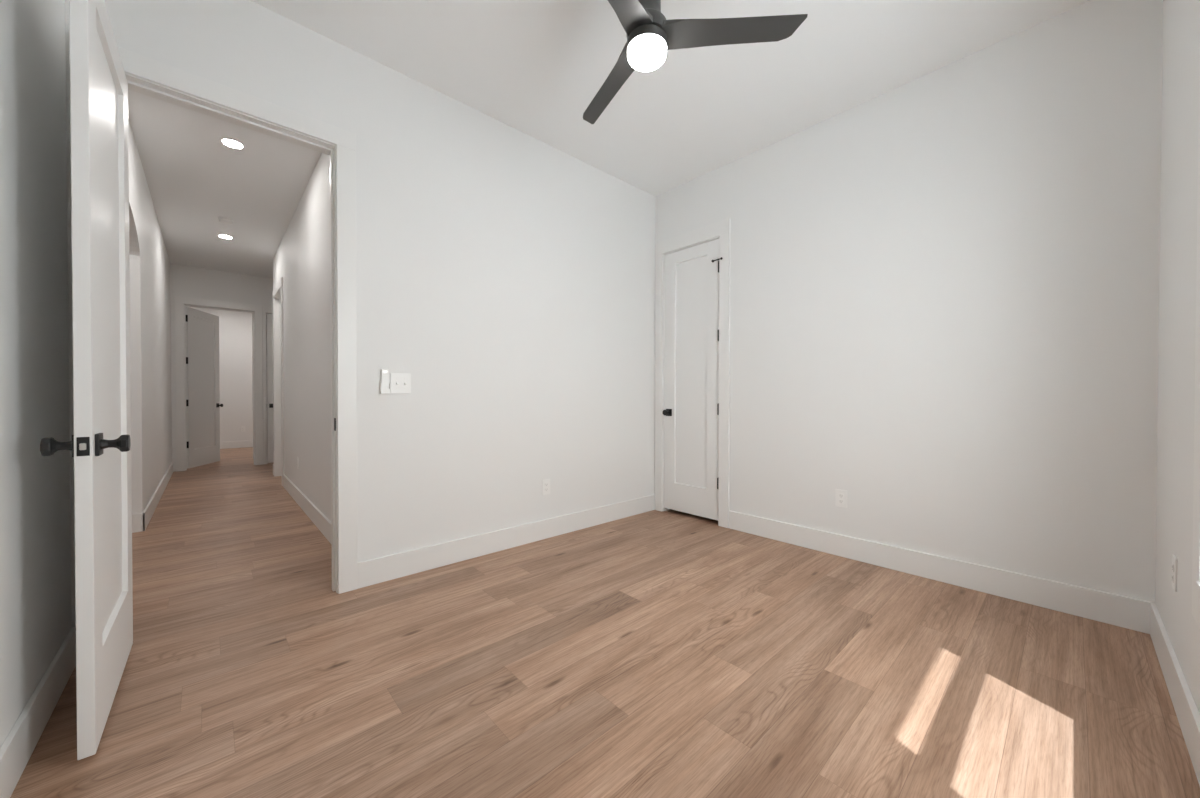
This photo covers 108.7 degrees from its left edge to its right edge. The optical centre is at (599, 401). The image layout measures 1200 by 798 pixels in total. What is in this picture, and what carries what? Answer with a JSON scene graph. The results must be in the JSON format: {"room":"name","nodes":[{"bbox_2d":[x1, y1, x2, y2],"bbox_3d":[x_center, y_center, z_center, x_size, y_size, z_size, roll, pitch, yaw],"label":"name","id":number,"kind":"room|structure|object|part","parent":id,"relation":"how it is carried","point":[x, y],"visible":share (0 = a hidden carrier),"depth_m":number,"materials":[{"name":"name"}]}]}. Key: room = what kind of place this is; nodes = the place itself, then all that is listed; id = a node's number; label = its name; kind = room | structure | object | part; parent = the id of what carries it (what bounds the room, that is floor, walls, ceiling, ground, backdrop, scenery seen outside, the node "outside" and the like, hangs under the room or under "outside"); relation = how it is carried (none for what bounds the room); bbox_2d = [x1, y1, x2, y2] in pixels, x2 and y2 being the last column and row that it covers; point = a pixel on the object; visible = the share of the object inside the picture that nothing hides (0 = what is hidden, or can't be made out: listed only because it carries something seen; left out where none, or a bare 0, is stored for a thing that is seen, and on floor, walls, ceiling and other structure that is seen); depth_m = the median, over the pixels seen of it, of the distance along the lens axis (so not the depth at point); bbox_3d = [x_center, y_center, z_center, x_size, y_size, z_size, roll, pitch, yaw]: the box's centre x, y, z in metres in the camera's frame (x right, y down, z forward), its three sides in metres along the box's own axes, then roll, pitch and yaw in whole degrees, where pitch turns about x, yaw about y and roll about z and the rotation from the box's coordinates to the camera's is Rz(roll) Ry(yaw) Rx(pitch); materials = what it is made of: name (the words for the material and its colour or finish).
{"room":"empty bedroom","nodes":[
{"label":"empty bedroom","id":0,"kind":"room"},
{"bbox_2d":[0,0,171,747],"bbox_3d":[-3.245,-0.466,2.862,0.135,3.048,9.132,0,1,-42],"label":"wall","id":1,"kind":"structure","parent":0,"point":[36,612],"depth_m":1.46,"materials":[{"name":"white paint"}]},
{"bbox_2d":[0,627,75,797],"bbox_3d":[-1.142,1.007,0.651,0.015,0.148,3.008,0,1,-42],"label":"baseboard","id":2,"kind":"structure","parent":1,"relation":"attached to","point":[20,743],"depth_m":1.33,"materials":[{"name":"white paint"}]},
{"bbox_2d":[132,462,172,532],"bbox_3d":[-4.281,0.972,4.035,0.135,0.148,5.984,0,1,-42],"label":"baseboard","id":3,"kind":"structure","parent":1,"relation":"attached to","point":[140,521],"depth_m":3.83,"materials":[{"name":"white paint"}]},
{"bbox_2d":[185,306,253,458],"bbox_3d":[-7.037,-0.517,7.883,5.040,3.048,3.400,0,1,-42],"label":"wall","id":4,"kind":"structure","parent":0,"point":[235,327],"depth_m":9.27,"materials":[{"name":"white paint"}]},
{"bbox_2d":[220,440,252,448],"bbox_3d":[-8.097,0.921,9.060,4.800,0.148,0.015,0,1,-42],"label":"baseboard","id":5,"kind":"structure","parent":4,"relation":"attached to","point":[231,444],"depth_m":9.28,"materials":[{"name":"white paint"}]},
{"bbox_2d":[170,263,272,471],"bbox_3d":[-5.897,-0.505,6.703,4.900,3.048,0.120,0,1,-42],"label":"wall","id":6,"kind":"structure","parent":0,"point":[185,281],"depth_m":6.56,"materials":[{"name":"white paint"}]},
{"bbox_2d":[185,307,222,468],"bbox_3d":[-6.323,-0.219,6.858,0.174,2.437,0.821,0,1,-15],"label":"door","id":7,"kind":"structure","parent":6,"relation":"in","point":[203,404],"depth_m":6.83,"materials":[{"name":"white paint"}]},
{"bbox_3d":[-6.324,-0.298,6.860,0.006,2.046,0.555,0,1,-15],"label":"panel","id":8,"kind":"part","parent":7,"relation":"part of","materials":[{"name":"white paint"}]},
{"bbox_2d":[175,296,272,471],"bbox_3d":[-5.617,-0.271,6.960,1.782,2.575,0.154,0,1,-42],"label":"door frame","id":9,"kind":"structure","parent":6,"relation":"attached to","point":[180,302],"depth_m":6.75,"materials":[{"name":"white paint"}]},
{"bbox_2d":[266,314,273,462],"bbox_3d":[-5.214,-0.224,7.231,0.628,2.442,0.105,0,1,-42],"label":"door","id":10,"kind":"structure","parent":6,"relation":"in","point":[269,317],"depth_m":7.06,"materials":[{"name":"white paint"}]},
{"bbox_2d":[273,153,330,520],"bbox_3d":[-2.684,-0.482,4.641,0.920,3.048,4.754,0,1,-42],"label":"wall","id":11,"kind":"structure","parent":0,"point":[302,256],"depth_m":3.93,"materials":[{"name":"white paint"}]},
{"bbox_2d":[272,277,283,485],"bbox_3d":[-4.162,-0.248,5.675,0.154,2.558,1.000,0,1,-42],"label":"door frame","id":12,"kind":"structure","parent":11,"relation":"attached to","point":[278,335],"depth_m":5.94,"materials":[{"name":"white paint"}]},
{"bbox_2d":[273,464,331,544],"bbox_3d":[-3.036,0.970,4.346,0.015,0.148,4.769,0,1,-42],"label":"baseboard","id":13,"kind":"structure","parent":11,"relation":"attached to","point":[317,517],"depth_m":3.84,"materials":[{"name":"white paint"}]},
{"bbox_2d":[65,0,654,627],"bbox_3d":[-0.851,-0.465,3.014,3.882,3.048,0.120,0,1,-42],"label":"wall","id":14,"kind":"structure","parent":0,"point":[511,275],"depth_m":2.87,"materials":[{"name":"white paint"}]},
{"bbox_2d":[40,0,132,759],"bbox_3d":[-1.780,-0.157,1.553,0.174,2.418,0.792,0,1,-42],"label":"door","id":15,"kind":"structure","parent":14,"relation":"in","point":[100,444],"depth_m":1.35,"materials":[{"name":"white paint"}]},
{"bbox_3d":[-1.604,0.131,1.279,0.069,0.067,0.067,0,1,-42],"label":"knob","id":16,"kind":"part","parent":15,"relation":"part of","materials":[{"name":"black metal"}]},
{"bbox_3d":[-1.523,0.131,1.268,0.025,0.056,0.003,0,1,-42],"label":"latch plate","id":17,"kind":"part","parent":15,"relation":"part of","materials":[{"name":"black metal"}]},
{"bbox_3d":[-1.782,-0.157,1.555,0.036,2.418,0.776,0,1,-42],"label":"frame","id":18,"kind":"part","parent":15,"relation":"part of","materials":[{"name":"white paint"}]},
{"bbox_3d":[-1.782,-0.234,1.554,0.006,2.029,0.536,0,1,-42],"label":"panel","id":19,"kind":"part","parent":15,"relation":"part of","materials":[{"name":"white paint"}]},
{"bbox_3d":[-1.526,0.130,1.349,0.069,0.067,0.067,0,1,-42],"label":"knob","id":20,"kind":"part","parent":15,"relation":"part of","materials":[{"name":"black metal"}]},
{"bbox_2d":[69,39,357,627],"bbox_3d":[-1.809,-0.221,2.146,1.029,2.574,0.154,0,1,-42],"label":"door frame","id":21,"kind":"structure","parent":14,"relation":"attached to","point":[144,75],"depth_m":2.38,"materials":[{"name":"white paint"}]},
{"bbox_3d":[-1.855,-0.221,2.196,1.029,2.574,0.017,0,1,-42],"label":"casing","id":22,"kind":"part","parent":21,"relation":"part of","materials":[{"name":"white paint"}]},
{"bbox_2d":[380,369,389,393],"bbox_3d":[-1.269,-0.121,2.539,0.052,0.144,0.025,0,1,-42],"label":"remote","id":23,"kind":"object","parent":14,"relation":"attached to","point":[384,383],"visible":1,"depth_m":2.53,"materials":[{"name":"white plastic"}]},
{"bbox_2d":[390,373,410,392],"bbox_3d":[-1.202,-0.113,2.603,0.117,0.120,0.021,0,1,-42],"label":"light switch","id":24,"kind":"object","parent":14,"relation":"attached to","point":[400,383],"visible":1,"depth_m":2.60,"materials":[{"name":"white plastic"}]},
{"bbox_2d":[358,494,654,588],"bbox_3d":[-0.422,0.983,3.328,2.601,0.148,0.015,0,1,-42],"label":"baseboard","id":25,"kind":"structure","parent":14,"relation":"attached to","point":[389,567],"depth_m":2.99,"materials":[{"name":"white paint"}]},
{"bbox_2d":[542,479,549,494],"bbox_3d":[-0.416,0.659,3.335,0.074,0.120,0.008,0,1,-42],"label":"wall outlet","id":26,"kind":"object","parent":14,"relation":"attached to","point":[546,482],"visible":1,"depth_m":3.33,"materials":[{"name":"white plastic"}]},
{"bbox_2d":[10,447,1199,797],"bbox_3d":[-3.423,1.038,5.000,6.250,0.001,12.612,0,1,-42],"label":"floor","id":27,"kind":"structure","parent":0,"point":[671,653],"depth_m":1.66,"materials":[{"name":"brown wood"}]},
{"bbox_2d":[128,0,1089,277],"bbox_3d":[-3.379,-2.070,4.947,6.520,0.120,12.702,0,1,-42],"label":"ceiling","id":28,"kind":"structure","parent":0,"point":[534,67],"depth_m":2.66,"materials":[{"name":"white paint"}]},
{"bbox_2d":[217,234,232,238],"bbox_3d":[-4.555,-2.010,5.231,0.148,0.006,0.148,0,1,-42],"label":"recessed light","id":29,"kind":"object","parent":28,"relation":"in","point":[219,235],"visible":1,"depth_m":5.22,"materials":[{"name":"white plastic"}]},
{"bbox_2d":[220,137,244,148],"bbox_3d":[-2.830,-1.990,3.312,0.148,0.006,0.148,0,1,-42],"label":"recessed light","id":30,"kind":"object","parent":28,"relation":"in","point":[229,142],"visible":1,"depth_m":3.31,"materials":[{"name":"white plastic"}]},
{"bbox_2d":[583,0,807,123],"bbox_3d":[0.092,-1.722,1.818,1.086,0.508,1.117,0,1,-42],"label":"ceiling fan","id":31,"kind":"object","parent":28,"relation":"hanging from","point":[650,35],"visible":1,"depth_m":1.81,"materials":[{"name":"grey"}]},
{"bbox_3d":[0.047,-1.576,2.166,0.120,0.037,0.591,0,1,-26],"label":"blade","id":32,"kind":"part","parent":31,"relation":"part of","materials":[{"name":"grey"}]},
{"bbox_3d":[0.002,-1.570,1.552,0.120,0.037,0.591,0,1,34],"label":"blade","id":33,"kind":"part","parent":31,"relation":"part of","materials":[{"name":"grey"}]},
{"bbox_3d":[0.556,-1.572,1.820,0.591,0.037,0.120,0,1,4],"label":"blade","id":34,"kind":"part","parent":31,"relation":"part of","materials":[{"name":"grey"}]},
{"bbox_2d":[655,0,1162,602],"bbox_3d":[1.593,-0.463,3.123,0.120,3.048,3.008,0,1,-42],"label":"wall","id":35,"kind":"structure","parent":0,"point":[944,283],"depth_m":2.46,"materials":[{"name":"white paint"}]},
{"bbox_2d":[655,218,729,527],"bbox_3d":[0.856,-0.239,3.924,0.139,2.583,0.798,0,1,-42],"label":"door frame","id":36,"kind":"structure","parent":35,"relation":"attached to","point":[721,230],"depth_m":3.65,"materials":[{"name":"white paint"}]},
{"bbox_2d":[663,238,722,520],"bbox_3d":[0.815,-0.191,3.875,0.105,2.416,0.654,0,1,-42],"label":"door","id":37,"kind":"structure","parent":35,"relation":"in","point":[691,275],"depth_m":3.90,"materials":[{"name":"white paint"}]},
{"bbox_3d":[0.630,0.099,4.055,0.069,0.067,0.067,0,1,-42],"label":"knob","id":38,"kind":"part","parent":37,"relation":"part of","materials":[{"name":"black metal"}]},
{"bbox_3d":[0.831,-0.265,3.909,0.006,2.050,0.350,0,1,-42],"label":"panel","id":39,"kind":"part","parent":37,"relation":"part of","materials":[{"name":"white paint"}]},
{"bbox_2d":[835,489,846,507],"bbox_3d":[1.661,0.664,2.962,0.008,0.120,0.074,0,1,-42],"label":"wall outlet","id":40,"kind":"object","parent":35,"relation":"attached to","point":[841,495],"visible":1,"depth_m":2.96,"materials":[{"name":"white plastic"}]},
{"bbox_2d":[729,511,1153,633],"bbox_3d":[1.817,0.990,2.788,0.015,0.148,2.188,0,1,-42],"label":"baseboard","id":41,"kind":"structure","parent":35,"relation":"attached to","point":[1105,607],"depth_m":2.46,"materials":[{"name":"white paint"}]},
{"bbox_2d":[1155,0,1199,713],"bbox_3d":[1.260,-0.441,0.693,3.882,3.048,0.140,0,1,-42],"label":"wall","id":42,"kind":"structure","parent":0,"point":[1181,18],"depth_m":1.60,"materials":[{"name":"white paint"}]},
{"bbox_2d":[1172,554,1176,591],"bbox_3d":[2.137,0.636,1.602,0.074,0.120,0.008,0,1,-42],"label":"wall outlet","id":43,"kind":"object","parent":42,"relation":"attached to","point":[1174,559],"visible":1,"depth_m":1.58,"materials":[{"name":"white plastic"}]},
{"bbox_2d":[1150,603,1199,785],"bbox_3d":[1.207,1.009,0.764,3.642,0.148,0.015,0,1,-42],"label":"baseboard","id":44,"kind":"structure","parent":42,"relation":"attached to","point":[1186,710],"depth_m":1.46,"materials":[{"name":"white paint"}]},
{"bbox_2d":[1192,58,1199,627],"bbox_3d":[1.425,-0.426,0.859,1.100,2.135,0.160,0,1,-42],"label":"window","id":45,"kind":"structure","parent":42,"relation":"in","point":[1196,485],"depth_m":1.26,"materials":[{"name":"white paint"}]}
]}

